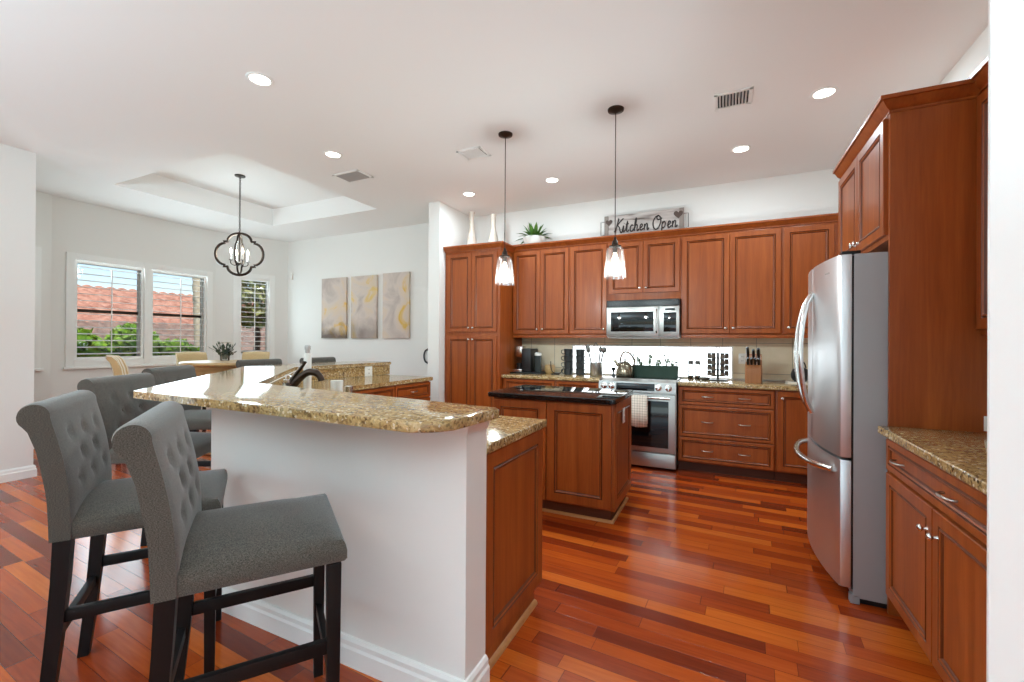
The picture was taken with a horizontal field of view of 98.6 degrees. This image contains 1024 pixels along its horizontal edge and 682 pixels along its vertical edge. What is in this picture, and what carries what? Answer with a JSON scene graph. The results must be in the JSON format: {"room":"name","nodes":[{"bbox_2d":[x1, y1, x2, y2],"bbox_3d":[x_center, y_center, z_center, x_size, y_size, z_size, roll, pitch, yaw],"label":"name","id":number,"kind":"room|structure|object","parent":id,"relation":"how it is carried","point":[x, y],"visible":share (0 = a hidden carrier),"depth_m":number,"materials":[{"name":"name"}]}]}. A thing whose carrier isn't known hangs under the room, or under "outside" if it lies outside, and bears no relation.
{"room":"kitchen","nodes":[
{"label":"kitchen","id":0,"kind":"room"},
{"bbox_2d":[0,143,35,470],"bbox_3d":[-6.170,-0.271,1.086,0.170,3.100,7.030,0,0,26],"label":"wall","id":1,"kind":"structure","parent":0,"point":[17,166],"depth_m":4.11,"materials":[{"name":"white paint"}]},
{"bbox_2d":[0,465,36,482],"bbox_3d":[-6.092,1.224,1.218,0.170,0.112,6.750,0,0,26],"label":"baseboard","id":2,"kind":"structure","parent":1,"relation":"attached to","point":[13,474],"depth_m":4.11,"materials":[{"name":"white paint"}]},
{"bbox_2d":[33,191,51,448],"bbox_3d":[-5.830,-0.259,4.684,0.150,3.100,1.541,0,0,4],"label":"wall","id":3,"kind":"structure","parent":0,"point":[43,230],"depth_m":5.38,"materials":[{"name":"white paint"}]},
{"bbox_2d":[34,246,43,370],"bbox_3d":[-5.783,-0.388,4.866,0.170,1.490,0.960,0,0,4],"label":"window","id":4,"kind":"structure","parent":3,"relation":"in","point":[38,250],"depth_m":5.29,"materials":[{"name":"white paint"}]},
{"bbox_2d":[50,195,215,409],"bbox_3d":[-5.353,-0.251,6.360,0.150,3.100,1.950,0,0,26],"label":"wall","id":5,"kind":"structure","parent":0,"point":[77,226],"depth_m":5.93,"materials":[{"name":"white paint"}]},
{"bbox_2d":[63,252,152,369],"bbox_3d":[-5.487,-0.383,5.998,0.170,1.490,0.960,0,0,26],"label":"window","id":6,"kind":"structure","parent":5,"relation":"in","point":[142,358],"depth_m":5.96,"materials":[{"name":"white paint"}]},
{"bbox_2d":[151,264,212,365],"bbox_3d":[-5.100,-0.378,6.805,0.170,1.490,0.870,0,0,26],"label":"window","id":7,"kind":"structure","parent":5,"relation":"in","point":[206,287],"depth_m":6.85,"materials":[{"name":"white paint"}]},
{"bbox_2d":[215,232,287,363],"bbox_3d":[-4.510,-0.242,7.634,1.099,3.100,0.150,1,0,-43],"label":"wall","id":8,"kind":"structure","parent":0,"point":[275,262],"depth_m":7.58,"materials":[{"name":"white paint"}]},
{"bbox_2d":[233,272,274,359],"bbox_3d":[-4.470,-0.397,7.622,0.666,1.520,0.170,1,0,-43],"label":"window","id":9,"kind":"structure","parent":8,"relation":"in","point":[269,317],"depth_m":7.60,"materials":[{"name":"white paint"}]},
{"bbox_2d":[211,365,486,679],"bbox_3d":[-1.337,0.800,3.337,1.135,1.030,4.149,0,0,-21],"label":"wall","id":10,"kind":"structure","parent":0,"point":[409,509],"depth_m":1.72,"materials":[{"name":"white paint"}]},
{"bbox_2d":[133,361,498,432],"bbox_3d":[-1.488,0.264,3.315,1.496,0.034,4.563,0,0,-21],"label":"countertop","id":11,"kind":"structure","parent":10,"relation":"on","point":[246,388],"depth_m":1.80,"materials":[{"name":"stone"}]},
{"bbox_2d":[271,365,389,385],"bbox_3d":[-1.276,0.342,3.394,0.958,0.112,3.880,0,0,-20],"label":"backsplash","id":12,"kind":"structure","parent":10,"relation":"attached to","point":[347,372],"depth_m":4.74,"materials":[{"name":"beige stone"}]},
{"bbox_2d":[365,366,371,375],"bbox_3d":[-1.641,0.346,5.040,0.010,0.114,0.115,0,0,26],"label":"outlet","id":13,"kind":"object","parent":12,"relation":"attached to","point":[368,369],"visible":0.98,"depth_m":5.04,"materials":[{"name":"white plastic"}]},
{"bbox_2d":[222,587,489,681],"bbox_3d":[-1.375,1.259,3.299,1.140,0.112,4.190,0,0,-23],"label":"baseboard","id":14,"kind":"structure","parent":10,"relation":"attached to","point":[384,665],"depth_m":1.76,"materials":[{"name":"white paint"}]},
{"bbox_2d":[445,421,489,434],"bbox_3d":[-1.368,0.307,3.303,1.137,0.045,4.186,0,0,-23],"label":"trim","id":15,"kind":"structure","parent":10,"relation":"attached to","point":[477,427],"depth_m":1.58,"materials":[{"name":"white paint"}]},
{"bbox_2d":[428,201,469,401],"bbox_3d":[-0.831,-0.224,5.987,0.170,3.100,0.800,0,0,26],"label":"wall","id":16,"kind":"structure","parent":0,"point":[448,226],"depth_m":5.64,"materials":[{"name":"white paint"}]},
{"bbox_2d":[0,430,943,681],"bbox_3d":[-1.369,1.369,1.091,13.800,0.120,11.600,0,0,26],"label":"floor","id":17,"kind":"structure","parent":0,"point":[700,576],"depth_m":2.17,"materials":[{"name":"brown wood"}]},
{"bbox_2d":[106,355,128,375],"bbox_3d":[-4.157,0.727,4.931,0.580,1.150,0.470,0,0,-34],"label":"dining chair","id":18,"kind":"object","parent":17,"relation":"on","point":[119,367],"visible":0.16,"depth_m":4.68,"materials":[{"name":"beige fabric"}]},
{"bbox_2d":[16,390,227,681],"bbox_3d":[-1.487,0.758,1.767,0.558,1.104,0.500,0,0,-30],"label":"bar stool","id":19,"kind":"object","parent":17,"relation":"on","point":[66,432],"visible":0.77,"depth_m":1.55,"materials":[{"name":"grey fabric"}]},
{"bbox_2d":[77,373,210,578],"bbox_3d":[-2.101,0.757,2.646,0.558,1.104,0.500,0,0,-8],"label":"bar stool","id":20,"kind":"object","parent":17,"relation":"on","point":[117,405],"visible":0.34,"depth_m":2.54,"materials":[{"name":"grey fabric"}]},
{"bbox_2d":[141,365,210,466],"bbox_3d":[-2.519,0.757,3.558,0.558,1.104,0.500,0,0,-4],"label":"bar stool","id":21,"kind":"object","parent":17,"relation":"on","point":[197,419],"visible":0.35,"depth_m":3.42,"materials":[{"name":"grey fabric"}]},
{"bbox_2d":[175,352,207,430],"bbox_3d":[-4.425,0.729,6.162,0.580,1.150,0.360,0,0,40],"label":"dining chair","id":22,"kind":"object","parent":17,"relation":"on","point":[180,356],"visible":0.2,"depth_m":6.29,"materials":[{"name":"beige fabric"}]},
{"bbox_2d":[178,360,236,454],"bbox_3d":[-3.462,0.778,5.399,1.016,1.060,1.016,0,0,26],"label":"dining table","id":23,"kind":"object","parent":17,"relation":"on","point":[202,367],"visible":0.27,"depth_m":5.00,"materials":[{"name":"brown wood"}]},
{"bbox_2d":[209,342,236,360],"bbox_3d":[-3.603,0.120,5.496,0.322,0.256,0.299,0,0,26],"label":"flower vase","id":24,"kind":"object","parent":23,"relation":"on","point":[225,353],"visible":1,"depth_m":5.50,"materials":[{"name":"clear glass"}]},
{"bbox_2d":[111,401,346,681],"bbox_3d":[-0.871,0.761,1.434,0.558,1.104,0.500,0,0,-29],"label":"bar stool","id":25,"kind":"object","parent":17,"relation":"on","point":[192,550],"visible":1,"depth_m":1.28,"materials":[{"name":"grey fabric"}]},
{"bbox_2d":[242,351,269,359],"bbox_3d":[-3.827,0.734,6.501,0.360,1.150,0.580,0,0,-19],"label":"dining chair","id":26,"kind":"object","parent":17,"relation":"on","point":[254,354],"visible":0.15,"depth_m":6.70,"materials":[{"name":"beige fabric"}]},
{"bbox_2d":[236,359,281,367],"bbox_3d":[-2.651,0.760,4.890,0.558,1.104,0.500,0,0,26],"label":"bar stool","id":27,"kind":"object","parent":17,"relation":"on","point":[254,362],"visible":0.14,"depth_m":4.93,"materials":[{"name":"grey fabric"}]},
{"bbox_2d":[300,357,335,363],"bbox_3d":[-2.306,0.764,5.611,0.558,1.104,0.500,0,0,26],"label":"bar stool","id":28,"kind":"object","parent":17,"relation":"on","point":[314,359],"visible":0.16,"depth_m":5.71,"materials":[{"name":"grey fabric"}]},
{"bbox_2d":[353,381,430,400],"bbox_3d":[-1.468,0.880,4.556,0.715,0.876,1.200,0,0,26],"label":"base cabinet","id":29,"kind":"object","parent":17,"relation":"on","point":[418,390],"visible":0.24,"depth_m":4.57,"materials":[{"name":"brown wood"}]},
{"bbox_2d":[443,241,521,406],"bbox_3d":[-0.352,0.062,5.791,0.856,2.532,0.716,0,0,26],"label":"pantry cabinet","id":30,"kind":"object","parent":17,"relation":"on","point":[480,344],"visible":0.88,"depth_m":5.51,"materials":[{"name":"brown wood"}]},
{"bbox_2d":[467,211,476,243],"bbox_3d":[-0.541,-1.463,5.921,0.140,0.540,0.140,0,0,26],"label":"vase","id":31,"kind":"object","parent":30,"relation":"on","point":[471,239],"visible":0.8,"depth_m":5.89,"materials":[{"name":"ceramic"}]},
{"bbox_2d":[488,214,497,241],"bbox_3d":[-0.243,-1.426,5.779,0.140,0.470,0.140,0,0,26],"label":"vase","id":32,"kind":"object","parent":30,"relation":"on","point":[493,237],"visible":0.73,"depth_m":5.75,"materials":[{"name":"ceramic"}]},
{"bbox_2d":[485,429,542,669],"bbox_3d":[-0.614,0.879,2.281,1.421,0.876,0.600,0,0,26],"label":"base cabinet","id":33,"kind":"object","parent":17,"relation":"on","point":[514,471],"visible":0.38,"depth_m":1.94,"materials":[{"name":"brown wood"}]},
{"bbox_2d":[298,375,546,453],"bbox_3d":[-1.039,0.419,3.397,1.432,0.040,3.852,0,0,-22],"label":"countertop","id":34,"kind":"structure","parent":33,"relation":"on","point":[502,431],"depth_m":2.24,"materials":[{"name":"stone"}]},
{"bbox_2d":[286,361,324,386],"bbox_3d":[-1.383,0.263,2.934,0.259,0.266,0.068,0,0,1],"label":"faucet","id":35,"kind":"object","parent":34,"relation":"on","point":[297,377],"visible":0.69,"depth_m":2.92,"materials":[{"name":"brown metal"}]},
{"bbox_2d":[303,345,311,387],"bbox_3d":[-1.429,0.212,3.078,0.052,0.367,0.052,0,0,26],"label":"soap bottle","id":36,"kind":"object","parent":34,"relation":"on","point":[307,382],"visible":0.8,"depth_m":3.06,"materials":[{"name":"white plastic"}]},
{"bbox_2d":[330,380,342,391],"bbox_3d":[-1.274,0.342,3.202,0.088,0.110,0.087,0,0,26],"label":"cup","id":37,"kind":"object","parent":34,"relation":"on","point":[336,385],"visible":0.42,"depth_m":3.17,"materials":[{"name":"white ceramic"}]},
{"bbox_2d":[503,378,555,388],"bbox_3d":[0.313,0.893,5.516,0.690,0.876,0.640,0,0,26],"label":"base cabinet","id":38,"kind":"object","parent":17,"relation":"on","point":[507,382],"visible":0.05,"depth_m":5.28,"materials":[{"name":"brown wood"}]},
{"bbox_2d":[501,373,609,381],"bbox_3d":[0.552,0.435,5.410,1.215,0.040,0.620,0,0,26],"label":"countertop","id":39,"kind":"structure","parent":38,"relation":"on","point":[587,378],"depth_m":5.17,"materials":[{"name":"stone"}]},
{"bbox_2d":[510,372,545,373],"bbox_3d":[0.199,0.404,5.667,0.470,0.018,0.280,0,0,26],"label":"serving tray","id":40,"kind":"object","parent":39,"relation":"on","point":[510,372],"visible":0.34,"depth_m":5.53,"materials":[{"name":"black plastic"}]},
{"bbox_2d":[513,346,537,371],"bbox_3d":[0.182,0.230,5.710,0.240,0.330,0.260,0,0,26],"label":"coffee machine","id":41,"kind":"object","parent":40,"relation":"on","point":[527,354],"visible":0.91,"depth_m":5.58,"materials":[{"name":"black plastic"}]},
{"bbox_2d":[534,352,541,371],"bbox_3d":[0.331,0.271,5.605,0.094,0.250,0.094,0,0,26],"label":"canister","id":42,"kind":"object","parent":40,"relation":"on","point":[538,356],"visible":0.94,"depth_m":5.57,"materials":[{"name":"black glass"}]},
{"bbox_2d":[544,364,554,373],"bbox_3d":[0.482,0.355,5.621,0.136,0.120,0.136,0,0,26],"label":"jar","id":43,"kind":"object","parent":39,"relation":"on","point":[547,367],"visible":0.84,"depth_m":5.57,"materials":[{"name":"brown wood"}]},
{"bbox_2d":[561,368,572,374],"bbox_3d":[0.691,0.376,5.445,0.133,0.078,0.114,0,0,-30],"label":"coffee mug","id":44,"kind":"object","parent":39,"relation":"on","point":[567,371],"visible":0.98,"depth_m":5.40,"materials":[{"name":"grey ceramic"}]},
{"bbox_2d":[561,362,572,367],"bbox_3d":[0.692,0.296,5.445,0.133,0.078,0.114,0,0,-30],"label":"coffee mug","id":45,"kind":"object","parent":44,"relation":"on","point":[566,364],"visible":0.94,"depth_m":5.41,"materials":[{"name":"grey ceramic"}]},
{"bbox_2d":[561,355,572,361],"bbox_3d":[0.692,0.217,5.446,0.133,0.078,0.114,0,0,-30],"label":"coffee mug","id":46,"kind":"object","parent":45,"relation":"on","point":[567,358],"visible":1,"depth_m":5.41,"materials":[{"name":"grey ceramic"}]},
{"bbox_2d":[590,362,602,376],"bbox_3d":[0.995,0.337,5.198,0.150,0.160,0.150,0,0,26],"label":"utensil crock","id":47,"kind":"object","parent":39,"relation":"on","point":[596,369],"visible":0.98,"depth_m":5.13,"materials":[{"name":"silver metal"}]},
{"bbox_2d":[494,396,631,523],"bbox_3d":[0.429,0.889,3.633,0.994,0.876,0.636,0,0,26],"label":"kitchen island","id":48,"kind":"object","parent":17,"relation":"on","point":[587,446],"visible":0.78,"depth_m":3.29,"materials":[{"name":"brown wood"}]},
{"bbox_2d":[488,385,632,404],"bbox_3d":[0.419,0.431,3.636,1.020,0.036,0.715,0,0,26],"label":"island countertop","id":49,"kind":"structure","parent":48,"relation":"on","point":[536,392],"depth_m":3.46,"materials":[{"name":"black stone"}]},
{"bbox_2d":[556,380,598,387],"bbox_3d":[0.860,0.896,5.254,0.522,0.876,0.640,0,0,26],"label":"base cabinet","id":50,"kind":"object","parent":17,"relation":"on","point":[583,384],"visible":0.04,"depth_m":5.00,"materials":[{"name":"brown wood"}]},
{"bbox_2d":[599,375,680,469],"bbox_3d":[1.434,0.862,4.911,0.795,0.910,0.743,0,0,26],"label":"stove","id":51,"kind":"object","parent":17,"relation":"on","point":[656,444],"visible":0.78,"depth_m":4.56,"materials":[{"name":"silver metal"}]},
{"bbox_2d":[613,351,634,376],"bbox_3d":[1.310,0.264,5.103,0.216,0.295,0.215,0,0,-16],"label":"kettle","id":52,"kind":"object","parent":51,"relation":"on","point":[624,369],"visible":1,"depth_m":5.04,"materials":[{"name":"grey metal"}]},
{"bbox_2d":[631,395,647,426],"bbox_3d":[1.320,0.727,4.566,0.166,0.330,0.052,0,0,26],"label":"dish towel","id":53,"kind":"object","parent":51,"relation":"hanging from","point":[639,408],"visible":0.92,"depth_m":4.55,"materials":[{"name":"fabric"}]},
{"bbox_2d":[606,375,680,381],"bbox_3d":[1.473,0.422,4.988,0.787,0.020,0.575,0,0,26],"label":"cooktop","id":54,"kind":"object","parent":51,"relation":"in","point":[678,379],"depth_m":4.83,"materials":[{"name":"silver glass"}]},
{"bbox_2d":[633,353,678,377],"bbox_3d":[1.649,0.269,5.085,0.522,0.288,0.121,0,0,26],"label":"planter","id":55,"kind":"object","parent":51,"relation":"on","point":[656,370],"visible":0.98,"depth_m":5.04,"materials":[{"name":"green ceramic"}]},
{"bbox_2d":[678,386,774,479],"bbox_3d":[2.221,0.903,4.603,0.867,0.876,0.640,0,0,26],"label":"base cabinet","id":56,"kind":"object","parent":17,"relation":"on","point":[728,431],"visible":0.99,"depth_m":4.35,"materials":[{"name":"brown wood"}]},
{"bbox_2d":[774,390,807,483],"bbox_3d":[2.995,0.906,4.234,0.844,0.876,0.636,0,0,26],"label":"base cabinet","id":57,"kind":"object","parent":17,"relation":"on","point":[791,415],"visible":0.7,"depth_m":4.12,"materials":[{"name":"brown wood"}]},
{"bbox_2d":[678,378,807,391],"bbox_3d":[2.621,0.445,4.419,1.743,0.040,0.620,0,0,26],"label":"countertop","id":58,"kind":"structure","parent":57,"relation":"on","point":[765,385],"depth_m":4.36,"materials":[{"name":"stone"}]},
{"bbox_2d":[707,347,728,380],"bbox_3d":[2.203,0.244,4.709,0.216,0.358,0.216,0,0,26],"label":"spice rack","id":59,"kind":"object","parent":58,"relation":"on","point":[717,358],"visible":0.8,"depth_m":4.66,"materials":[{"name":"black plastic"}]},
{"bbox_2d":[745,354,761,383],"bbox_3d":[2.480,0.278,4.514,0.144,0.291,0.269,0,0,32],"label":"knife block","id":60,"kind":"object","parent":58,"relation":"on","point":[753,373],"visible":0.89,"depth_m":4.41,"materials":[{"name":"brown wood"}]},
{"bbox_2d":[785,381,807,384],"bbox_3d":[2.878,0.417,4.396,0.240,0.018,0.200,0,0,26],"label":"serving board","id":61,"kind":"object","parent":58,"relation":"on","point":[787,382],"visible":0.45,"depth_m":4.35,"materials":[{"name":"beige stone"}]},
{"bbox_2d":[791,362,807,381],"bbox_3d":[2.883,0.305,4.406,0.160,0.206,0.158,0,0,26],"label":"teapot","id":62,"kind":"object","parent":61,"relation":"on","point":[793,376],"visible":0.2,"depth_m":4.38,"materials":[{"name":"black metal"}]},
{"bbox_2d":[793,250,887,608],"bbox_3d":[2.158,0.438,2.537,0.894,1.792,0.915,0,0,26],"label":"refrigerator","id":63,"kind":"object","parent":17,"relation":"on","point":[846,301],"visible":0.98,"depth_m":2.25,"materials":[{"name":"grey metal"}]},
{"bbox_2d":[833,79,986,616],"bbox_3d":[2.288,0.076,2.454,0.646,2.517,1.040,0,0,26],"label":"cabinet","id":64,"kind":"object","parent":17,"relation":"on","point":[907,183],"visible":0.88,"depth_m":2.09,"materials":[{"name":"brown wood"}]},
{"bbox_2d":[886,438,986,681],"bbox_3d":[1.777,0.891,1.398,0.650,0.876,1.390,0,0,26],"label":"base cabinet","id":65,"kind":"object","parent":17,"relation":"on","point":[936,522],"visible":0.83,"depth_m":1.61,"materials":[{"name":"brown wood"}]},
{"bbox_2d":[878,426,986,494],"bbox_3d":[1.784,0.431,1.395,0.642,0.040,1.392,0,0,26],"label":"countertop","id":66,"kind":"structure","parent":65,"relation":"on","point":[961,454],"depth_m":1.70,"materials":[{"name":"stone"}]},
{"bbox_2d":[0,0,987,241],"bbox_3d":[-1.349,-1.971,1.100,13.800,0.360,11.600,0,0,26],"label":"ceiling","id":67,"kind":"structure","parent":0,"point":[150,108],"depth_m":3.17,"materials":[{"name":"white paint"}]},
{"bbox_2d":[214,174,264,275],"bbox_3d":[-3.378,-1.427,5.460,0.551,1.250,0.227,0,0,14],"label":"chandelier","id":68,"kind":"object","parent":67,"relation":"hanging from","point":[239,234],"visible":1,"depth_m":5.45,"materials":[{"name":"brown metal"}]},
{"bbox_2d":[245,72,273,86],"bbox_3d":[-1.723,-1.785,3.008,0.172,0.006,0.172,0,0,26],"label":"recessed light","id":69,"kind":"object","parent":67,"relation":"in","point":[260,79],"visible":1,"depth_m":3.01,"materials":[{"name":"white paint"}]},
{"bbox_2d":[323,151,342,158],"bbox_3d":[-1.712,-1.782,4.211,0.172,0.006,0.172,0,0,26],"label":"recessed light","id":70,"kind":"object","parent":67,"relation":"in","point":[332,154],"visible":1,"depth_m":4.21,"materials":[{"name":"white paint"}]},
{"bbox_2d":[332,169,373,182],"bbox_3d":[-1.717,-1.777,4.757,0.360,0.014,0.240,0,0,26],"label":"ceiling vent","id":71,"kind":"object","parent":67,"relation":"in","point":[354,175],"visible":1,"depth_m":4.74,"materials":[{"name":"white metal"}]},
{"bbox_2d":[456,146,490,160],"bbox_3d":[-0.361,-1.770,4.163,0.260,0.014,0.220,0,0,26],"label":"ceiling vent","id":72,"kind":"object","parent":67,"relation":"in","point":[477,152],"visible":1,"depth_m":4.15,"materials":[{"name":"white metal"}]},
{"bbox_2d":[498,131,512,273],"bbox_3d":[-0.060,-1.131,3.778,0.168,1.290,0.168,0,0,26],"label":"pendant lamp","id":73,"kind":"object","parent":67,"relation":"hanging from","point":[505,135],"visible":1,"depth_m":3.77,"materials":[{"name":"brown metal"}]},
{"bbox_2d":[500,248,509,261],"bbox_3d":[-0.062,-0.736,3.777,0.090,0.120,0.089,0,0,26],"label":"socket","id":74,"kind":"object","parent":73,"relation":"attached to","point":[504,256],"depth_m":3.76,"materials":[{"name":"brown metal"}]},
{"bbox_2d":[544,177,559,182],"bbox_3d":[0.440,-1.767,4.839,0.172,0.006,0.172,0,0,26],"label":"recessed light","id":75,"kind":"object","parent":67,"relation":"in","point":[549,179],"visible":1,"depth_m":4.84,"materials":[{"name":"white paint"}]},
{"bbox_2d":[608,105,623,265],"bbox_3d":[0.790,-1.127,3.365,0.168,1.290,0.168,0,0,26],"label":"pendant lamp","id":76,"kind":"object","parent":67,"relation":"hanging from","point":[615,110],"visible":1,"depth_m":3.35,"materials":[{"name":"brown metal"}]},
{"bbox_2d":[609,237,620,252],"bbox_3d":[0.787,-0.732,3.364,0.090,0.120,0.089,0,0,26],"label":"socket","id":77,"kind":"object","parent":76,"relation":"attached to","point":[614,246],"depth_m":3.35,"materials":[{"name":"brown metal"}]},
{"bbox_2d":[714,87,752,110],"bbox_3d":[1.613,-1.761,3.213,0.250,0.014,0.235,0,0,26],"label":"ceiling vent","id":78,"kind":"object","parent":67,"relation":"in","point":[731,99],"visible":1,"depth_m":3.21,"materials":[{"name":"white metal"}]},
{"bbox_2d":[731,145,751,152],"bbox_3d":[2.101,-1.759,4.038,0.172,0.006,0.172,0,0,26],"label":"recessed light","id":79,"kind":"object","parent":67,"relation":"in","point":[742,148],"visible":1,"depth_m":4.03,"materials":[{"name":"white paint"}]},
{"bbox_2d":[809,86,838,99],"bbox_3d":[2.217,-1.761,3.128,0.172,0.006,0.172,0,0,26],"label":"recessed light","id":80,"kind":"object","parent":67,"relation":"in","point":[825,92],"visible":1,"depth_m":3.12,"materials":[{"name":"white paint"}]},
{"bbox_2d":[523,235,545,243],"bbox_3d":[0.285,-1.273,5.680,0.300,0.120,0.300,0,0,26],"label":"bowl","id":81,"kind":"object","parent":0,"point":[527,239],"depth_m":5.57,"materials":[{"name":"white ceramic"}]},
{"bbox_2d":[287,169,839,381],"bbox_3d":[-0.152,-0.220,6.177,8.610,3.100,0.170,0,0,26],"label":"wall","id":82,"kind":"structure","parent":0,"point":[404,248],"depth_m":5.96,"materials":[{"name":"white paint"}]},
{"bbox_2d":[321,277,347,337],"bbox_3d":[-2.994,-0.553,7.418,0.560,1.010,0.038,0,0,26],"label":"print","id":83,"kind":"object","parent":82,"relation":"attached to","point":[334,290],"visible":1,"depth_m":7.39},
{"bbox_2d":[351,275,377,337],"bbox_3d":[-2.392,-0.549,7.130,0.545,1.013,0.038,0,0,26],"label":"print","id":84,"kind":"object","parent":82,"relation":"attached to","point":[364,289],"visible":1,"depth_m":7.10},
{"bbox_2d":[382,272,409,337],"bbox_3d":[-1.801,-0.553,6.847,0.515,1.020,0.038,0,0,26],"label":"print","id":85,"kind":"object","parent":82,"relation":"attached to","point":[396,286],"visible":1,"depth_m":6.82,"materials":[{"name":"beige fabric"}]},
{"bbox_2d":[513,246,569,334],"bbox_3d":[0.415,-0.643,5.628,0.764,1.140,0.366,0,0,26],"label":"upper cabinet","id":86,"kind":"object","parent":82,"relation":"attached to","point":[541,277],"visible":0.9,"depth_m":5.48,"materials":[{"name":"brown wood"}]},
{"bbox_2d":[514,222,551,243],"bbox_3d":[0.292,-1.367,5.679,0.510,0.307,0.511,0,0,26],"label":"potted succulent","id":87,"kind":"object","parent":86,"relation":"on","point":[534,235],"visible":0.9,"depth_m":5.59,"materials":[{"name":"green plant"}]},
{"bbox_2d":[570,243,607,334],"bbox_3d":[0.969,-0.640,5.362,0.465,1.140,0.366,0,0,26],"label":"upper cabinet","id":88,"kind":"object","parent":82,"relation":"attached to","point":[588,263],"visible":0.89,"depth_m":5.23,"materials":[{"name":"brown wood"}]},
{"bbox_2d":[608,236,680,300],"bbox_3d":[1.540,-0.835,5.090,0.798,0.745,0.366,0,0,26],"label":"upper cabinet","id":89,"kind":"object","parent":82,"relation":"attached to","point":[646,268],"visible":0.9,"depth_m":4.94,"materials":[{"name":"brown wood"}]},
{"bbox_2d":[607,298,680,338],"bbox_3d":[1.520,-0.244,5.053,0.788,0.432,0.434,0,0,26],"label":"microwave","id":90,"kind":"object","parent":89,"relation":"attached to","point":[647,318],"visible":0.99,"depth_m":4.88,"materials":[{"name":"silver metal"}]},
{"bbox_2d":[601,207,688,235],"bbox_3d":[1.537,-1.361,5.174,1.003,0.305,0.028,0,0,26],"label":"kitchen sign","id":91,"kind":"object","parent":89,"relation":"on","point":[667,219],"visible":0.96,"depth_m":5.16,"materials":[{"name":"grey wood"}]},
{"bbox_2d":[572,345,732,377],"bbox_3d":[1.622,0.231,5.285,1.845,0.355,0.082,0,0,26],"label":"window","id":92,"kind":"structure","parent":82,"relation":"in","point":[684,354],"depth_m":5.23,"materials":[{"name":"white"}]},
{"bbox_2d":[681,227,782,334],"bbox_3d":[2.326,-0.633,4.713,0.947,1.140,0.366,0,0,26],"label":"upper cabinet","id":93,"kind":"object","parent":82,"relation":"attached to","point":[731,281],"visible":0.98,"depth_m":4.56,"materials":[{"name":"brown wood"}]},
{"bbox_2d":[513,335,807,337],"bbox_3d":[1.712,-0.049,4.862,3.766,0.031,0.032,0,0,26],"label":"strip","id":94,"kind":"object","parent":93,"relation":"attached to","point":[514,336],"visible":0.67,"depth_m":4.74,"materials":[{"name":"brown wood"}]},
{"bbox_2d":[513,213,837,250],"bbox_3d":[1.705,-1.181,4.836,3.770,0.068,0.056,0,0,26],"label":"crown molding","id":95,"kind":"structure","parent":93,"relation":"attached to","point":[833,217],"depth_m":4.73,"materials":[{"name":"brown wood"}]},
{"bbox_2d":[738,353,745,363],"bbox_3d":[2.516,0.193,4.808,0.075,0.114,0.010,0,0,26],"label":"outlet","id":96,"kind":"object","parent":82,"relation":"attached to","point":[742,356],"visible":0.95,"depth_m":4.81,"materials":[{"name":"white plastic"}]},
{"bbox_2d":[782,221,837,334],"bbox_3d":[3.112,-0.630,4.337,0.796,1.140,0.366,0,0,26],"label":"upper cabinet","id":97,"kind":"object","parent":82,"relation":"attached to","point":[805,247],"visible":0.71,"depth_m":4.32,"materials":[{"name":"brown wood"}]},
{"bbox_2d":[939,26,987,84],"bbox_3d":[2.737,-0.212,2.439,0.170,3.100,4.120,0,0,26],"label":"wall","id":98,"kind":"structure","parent":0,"point":[977,53],"depth_m":2.63,"materials":[{"name":"white paint"}]},
{"bbox_2d":[968,57,987,334],"bbox_3d":[1.933,-0.616,1.332,0.324,1.172,1.390,0,0,26],"label":"upper cabinet","id":99,"kind":"object","parent":98,"relation":"attached to","point":[980,75],"visible":0.36,"depth_m":1.96,"materials":[{"name":"brown wood"}]},
{"bbox_3d":[2.861,-0.218,0.029,4.065,3.100,0.120,0,0,26],"label":"wall","id":100,"kind":"structure","parent":0,"visible":0},
{"bbox_2d":[986,0,1023,681],"bbox_3d":[1.011,-0.227,0.828,0.172,3.100,0.035,0,0,26],"label":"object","id":101,"kind":"structure","parent":100,"relation":"attached to","point":[1005,307],"depth_m":0.84,"materials":[{"name":"white paint"}]},
{"label":"outside","id":102,"kind":"structure","parent":0,"visible":0},
{"bbox_3d":[-26.634,1.768,23.822,51.400,0.100,80.000,0,0,26],"label":"ground","id":103,"kind":"structure","parent":102,"visible":0},
{"bbox_2d":[77,326,112,356],"bbox_3d":[-7.858,0.752,7.879,1.322,2.073,1.307,0,0,26],"label":"shrub","id":104,"kind":"object","parent":103,"relation":"on","point":[79,330],"visible":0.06,"depth_m":7.82,"materials":[{"name":"green plant"}]},
{"bbox_2d":[104,321,167,355],"bbox_3d":[-7.462,0.695,8.699,1.259,2.197,1.255,0,0,26],"label":"shrub","id":105,"kind":"object","parent":103,"relation":"on","point":[117,330],"visible":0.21,"depth_m":8.40,"materials":[{"name":"green plant"}]},
{"bbox_2d":[77,284,264,352],"bbox_3d":[-16.788,-0.365,19.123,13.200,4.260,30.000,0,0,26],"label":"house","id":106,"kind":"structure","parent":103,"relation":"on","point":[163,334],"depth_m":18.11,"materials":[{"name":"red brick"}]},
{"bbox_2d":[163,337,199,354],"bbox_3d":[-7.169,0.853,9.369,1.148,1.890,1.148,0,0,26],"label":"shrub","id":107,"kind":"object","parent":103,"relation":"on","point":[185,342],"visible":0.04,"depth_m":9.22,"materials":[{"name":"green plant"}]},
{"bbox_2d":[192,278,199,347],"bbox_3d":[-7.875,-1.343,10.982,4.400,6.303,4.370,0,0,26],"label":"palm tree","id":108,"kind":"object","parent":103,"relation":"on","point":[196,306],"visible":0.04,"depth_m":11.07,"materials":[{"name":"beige plant"}]},
{"bbox_2d":[241,280,265,349],"bbox_3d":[-8.274,-0.406,14.168,2.108,4.431,2.084,0,0,26],"label":"tree","id":109,"kind":"object","parent":103,"relation":"on","point":[246,311],"visible":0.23,"depth_m":13.61,"materials":[{"name":"green plant"}]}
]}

